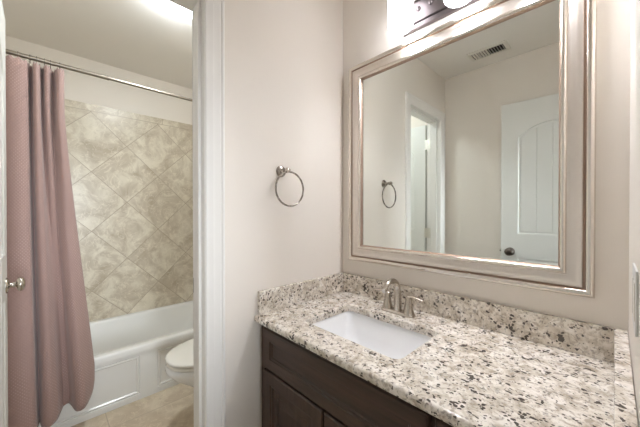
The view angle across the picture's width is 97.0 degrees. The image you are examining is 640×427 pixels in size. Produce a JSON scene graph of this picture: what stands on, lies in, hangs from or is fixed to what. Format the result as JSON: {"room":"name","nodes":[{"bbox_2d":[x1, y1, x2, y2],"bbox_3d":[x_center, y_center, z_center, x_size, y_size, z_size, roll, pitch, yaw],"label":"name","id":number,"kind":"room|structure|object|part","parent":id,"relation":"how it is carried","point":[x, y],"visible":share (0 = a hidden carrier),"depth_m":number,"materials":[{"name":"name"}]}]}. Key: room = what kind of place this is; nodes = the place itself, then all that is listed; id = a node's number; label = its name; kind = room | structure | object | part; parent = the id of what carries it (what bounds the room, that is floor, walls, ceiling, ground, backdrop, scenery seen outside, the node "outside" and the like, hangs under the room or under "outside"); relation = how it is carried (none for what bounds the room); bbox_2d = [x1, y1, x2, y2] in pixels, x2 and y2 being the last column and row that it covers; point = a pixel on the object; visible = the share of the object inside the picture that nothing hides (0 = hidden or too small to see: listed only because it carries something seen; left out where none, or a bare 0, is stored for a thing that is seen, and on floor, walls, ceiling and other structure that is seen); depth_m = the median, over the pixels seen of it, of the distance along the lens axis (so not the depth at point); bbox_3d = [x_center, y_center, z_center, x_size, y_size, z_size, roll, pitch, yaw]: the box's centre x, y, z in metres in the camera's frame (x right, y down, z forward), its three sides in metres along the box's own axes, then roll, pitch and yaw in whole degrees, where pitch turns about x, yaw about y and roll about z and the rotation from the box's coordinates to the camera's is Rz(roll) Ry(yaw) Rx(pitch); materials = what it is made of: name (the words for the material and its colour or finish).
{"room":"bathroom","nodes":[
{"label":"bathroom","id":0,"kind":"room"},
{"bbox_2d":[2,0,191,88],"bbox_3d":[-0.290,-1.248,0.860,3.150,0.080,4.340,0,1,-44],"label":"ceiling","id":1,"kind":"structure","parent":0,"point":[136,36],"depth_m":1.90,"materials":[{"name":"paint"}]},
{"bbox_2d":[154,0,191,18],"bbox_3d":[-0.795,-1.177,1.589,0.274,0.072,0.274,0,1,-44],"label":"ceiling light","id":2,"kind":"object","parent":1,"relation":"attached to","point":[167,6],"visible":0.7,"depth_m":1.59,"materials":[{"name":"white glass"}]},
{"bbox_2d":[5,35,191,124],"bbox_3d":[-1.673,-0.005,2.471,1.424,2.428,0.113,0,1,-44],"label":"wall","id":3,"kind":"structure","parent":0,"point":[79,87],"depth_m":2.35,"materials":[{"name":"beige paint"}]},
{"bbox_2d":[5,49,191,101],"bbox_3d":[-1.104,-0.817,1.873,1.404,0.068,0.068,0,1,-44],"label":"curtain rod","id":4,"kind":"object","parent":3,"relation":"attached to","point":[7,51],"visible":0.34,"depth_m":1.63,"materials":[{"name":"silver metal"}]},
{"bbox_2d":[5,55,94,426],"bbox_3d":[-1.454,0.172,1.510,0.396,1.917,0.120,0,1,-44],"label":"shower curtain","id":5,"kind":"object","parent":4,"relation":"hanging from","point":[51,364],"visible":0.97,"depth_m":1.49,"materials":[{"name":"fabric"}]},
{"bbox_2d":[65,99,192,321],"bbox_3d":[-1.631,0.021,2.427,1.424,1.776,0.010,0,1,-44],"label":"tiled wall","id":6,"kind":"structure","parent":3,"relation":"attached to","point":[132,173],"depth_m":2.43,"materials":[{"name":"beige tile"}]},
{"bbox_2d":[71,383,193,426],"bbox_3d":[-0.290,1.260,0.877,3.150,0.080,4.340,0,1,-44],"label":"floor","id":7,"kind":"structure","parent":0,"point":[173,406],"depth_m":1.73,"materials":[{"name":"beige tile"}]},
{"bbox_2d":[38,300,192,426],"bbox_3d":[-1.370,1.035,2.163,1.402,0.352,0.740,0,1,-44],"label":"bathtub","id":8,"kind":"object","parent":7,"relation":"on","point":[130,351],"visible":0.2,"depth_m":1.91,"materials":[{"name":"white ceramic"}]},
{"bbox_2d":[165,339,193,386],"bbox_3d":[-0.547,0.846,1.772,0.757,0.735,0.420,0,1,-44],"label":"toilet","id":9,"kind":"object","parent":7,"relation":"on","point":[179,361],"visible":0.12,"depth_m":1.50,"materials":[{"name":"white ceramic"}]},
{"bbox_3d":[-0.637,0.790,1.685,0.507,0.024,0.376,0,1,-44],"label":"lid","id":10,"kind":"part","parent":9,"relation":"part of","materials":[{"name":"white plastic"}]},
{"bbox_3d":[-0.636,0.818,1.686,0.503,0.015,0.368,0,1,-44],"label":"seat","id":11,"kind":"part","parent":9,"relation":"part of","materials":[{"name":"white plastic"}]},
{"bbox_3d":[-0.601,1.021,1.721,0.607,0.386,0.372,0,1,-44],"label":"bowl","id":12,"kind":"part","parent":9,"relation":"part of","materials":[{"name":"white ceramic"}]},
{"bbox_2d":[262,325,452,426],"bbox_3d":[0.312,0.845,1.032,0.558,0.748,1.105,0,1,-44],"label":"vanity cabinet","id":13,"kind":"object","parent":7,"relation":"on","point":[301,387],"visible":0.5,"depth_m":0.96,"materials":[{"name":"brown wood"}]},
{"bbox_3d":[-0.111,0.891,1.083,0.019,0.459,0.358,0,1,-44],"label":"door","id":14,"kind":"part","parent":13,"relation":"part of","materials":[{"name":"brown wood"}]},
{"bbox_3d":[0.142,0.892,0.820,0.019,0.459,0.358,0,1,-44],"label":"door","id":15,"kind":"part","parent":13,"relation":"part of","materials":[{"name":"brown wood"}]},
{"bbox_3d":[0.377,0.572,0.574,0.019,0.167,0.288,0,1,-44],"label":"drawer","id":16,"kind":"part","parent":13,"relation":"part of","materials":[{"name":"brown wood"}]},
{"bbox_2d":[254,272,637,426],"bbox_3d":[0.306,0.405,1.023,0.577,0.132,1.105,0,1,-44],"label":"countertop","id":17,"kind":"structure","parent":13,"relation":"on","point":[483,363],"depth_m":0.86,"materials":[{"name":"stone"}]},
{"bbox_2d":[313,311,431,358],"bbox_3d":[0.188,0.547,1.111,0.335,0.153,0.495,0,1,-44],"label":"undermount sink","id":18,"kind":"object","parent":17,"relation":"in","point":[392,341],"visible":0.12,"depth_m":1.24,"materials":[{"name":"white ceramic"}]},
{"bbox_2d":[374,278,423,317],"bbox_3d":[0.341,0.359,1.248,0.172,0.160,0.187,0,0,-1],"label":"faucet","id":19,"kind":"object","parent":17,"relation":"on","point":[408,312],"visible":1,"depth_m":1.24,"materials":[{"name":"silver metal"}]},
{"bbox_3d":[0.308,0.389,1.289,0.049,0.077,0.049,0,1,-44],"label":"handle","id":20,"kind":"part","parent":19,"relation":"part of","materials":[{"name":"silver metal"}]},
{"bbox_3d":[0.309,0.353,1.218,0.133,0.148,0.037,0,1,-44],"label":"spout","id":21,"kind":"part","parent":19,"relation":"part of","materials":[{"name":"silver metal"}]},
{"bbox_3d":[0.344,0.432,1.252,0.053,0.014,0.160,0,1,-44],"label":"plate","id":22,"kind":"part","parent":19,"relation":"part of","materials":[{"name":"silver metal"}]},
{"bbox_3d":[0.380,0.390,1.215,0.049,0.077,0.049,0,1,-44],"label":"handle","id":23,"kind":"part","parent":19,"relation":"part of","materials":[{"name":"silver metal"}]},
{"bbox_3d":[0.398,0.357,1.191,0.019,0.019,0.084,0,0,-38],"label":"lever","id":24,"kind":"part","parent":19,"relation":"part of","materials":[{"name":"silver metal"}]},
{"bbox_2d":[224,0,342,426],"bbox_3d":[-0.422,0.004,1.169,1.424,2.428,0.117,0,1,-44],"label":"wall partition","id":25,"kind":"structure","parent":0,"point":[284,58],"depth_m":1.29,"materials":[{"name":"beige paint"}]},
{"bbox_2d":[0,0,25,426],"bbox_3d":[-1.121,0.199,0.963,0.145,2.016,0.620,0,1,-44],"label":"door","id":26,"kind":"structure","parent":25,"relation":"in","point":[20,284],"depth_m":1.11,"materials":[{"name":"white wood"}]},
{"bbox_3d":[-1.254,0.293,1.167,0.055,0.062,0.062,0,1,-44],"label":"knob","id":27,"kind":"part","parent":26,"relation":"part of","materials":[{"name":"silver metal"}]},
{"bbox_2d":[0,0,224,426],"bbox_3d":[-0.670,0.161,0.932,0.689,2.116,0.151,0,1,-44],"label":"trim","id":28,"kind":"structure","parent":25,"relation":"attached to","point":[208,41],"depth_m":1.09,"materials":[{"name":"white wood"}]},
{"bbox_3d":[-0.624,0.164,0.884,0.683,2.112,0.017,0,1,-44],"label":"casing","id":29,"kind":"part","parent":28,"relation":"part of","materials":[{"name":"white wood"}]},
{"bbox_2d":[275,166,303,206],"bbox_3d":[-0.150,-0.126,1.304,0.165,0.192,0.066,0,1,-44],"label":"towel ring","id":30,"kind":"object","parent":25,"relation":"attached to","point":[281,171],"visible":1,"depth_m":1.30,"materials":[{"name":"silver metal"}]},
{"bbox_3d":[-0.177,-0.195,1.312,0.053,0.053,0.016,0,1,-44],"label":"mounting plate","id":31,"kind":"part","parent":30,"relation":"part of","materials":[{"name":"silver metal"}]},
{"bbox_3d":[-0.155,-0.195,1.289,0.025,0.025,0.052,0,1,-44],"label":"post","id":32,"kind":"part","parent":30,"relation":"part of","materials":[{"name":"silver metal"}]},
{"bbox_2d":[343,0,630,330],"bbox_3d":[-0.072,-0.002,1.912,0.110,2.428,3.137,0,1,-44],"label":"wall","id":33,"kind":"structure","parent":0,"point":[366,34],"depth_m":0.87,"materials":[{"name":"beige paint"}]},
{"bbox_2d":[388,0,478,36],"bbox_3d":[0.537,-0.894,1.078,0.157,0.187,0.604,0,1,-44],"label":"vanity light","id":34,"kind":"object","parent":33,"relation":"attached to","point":[405,17],"visible":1,"depth_m":1.21,"materials":[{"name":"white glass"}]},
{"bbox_3d":[0.353,-0.878,1.240,0.108,0.153,0.108,0,1,-44],"label":"lamp shade","id":35,"kind":"part","parent":34,"relation":"part of","materials":[{"name":"white glass"}]},
{"bbox_3d":[0.522,-0.877,1.064,0.108,0.153,0.108,0,1,-44],"label":"lamp shade","id":36,"kind":"part","parent":34,"relation":"part of","materials":[{"name":"white glass"}]},
{"bbox_2d":[349,0,596,298],"bbox_3d":[0.501,-0.268,1.212,0.030,1.048,0.975,0,1,-44],"label":"framed mirror","id":37,"kind":"object","parent":33,"relation":"attached to","point":[472,138],"visible":1,"depth_m":1.08,"materials":[{"name":"silver metal"}]},
{"bbox_2d":[341,272,627,362],"bbox_3d":[0.507,0.388,1.217,0.019,0.101,1.105,0,1,-44],"label":"backsplash","id":38,"kind":"structure","parent":33,"relation":"attached to","point":[588,339],"depth_m":1.02,"materials":[{"name":"stone"}]},
{"bbox_2d":[628,0,639,426],"bbox_3d":[0.423,0.009,0.289,1.424,2.428,0.110,0,1,-44],"label":"wall","id":39,"kind":"structure","parent":0,"point":[634,182],"depth_m":0.60,"materials":[{"name":"beige paint"}]},
{"bbox_2d":[631,263,637,336],"bbox_3d":[0.590,0.157,0.531,0.120,0.114,0.005,0,1,-44],"label":"wall outlet","id":40,"kind":"object","parent":39,"relation":"attached to","point":[634,308],"visible":1,"depth_m":0.50,"materials":[{"name":"white plastic"}]},
{"bbox_2d":[631,275,632,312],"bbox_3d":[0.611,0.157,0.553,0.034,0.068,0.001,0,1,-44],"label":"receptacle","id":41,"kind":"object","parent":40,"relation":"attached to","point":[632,275],"depth_m":0.54,"materials":[{"name":"white plastic"}]},
{"bbox_2d":[633,280,634,321],"bbox_3d":[0.567,0.157,0.511,0.034,0.068,0.001,0,1,-44],"label":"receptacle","id":42,"kind":"object","parent":40,"relation":"attached to","point":[633,280],"depth_m":0.51,"materials":[{"name":"white plastic"}]}
]}

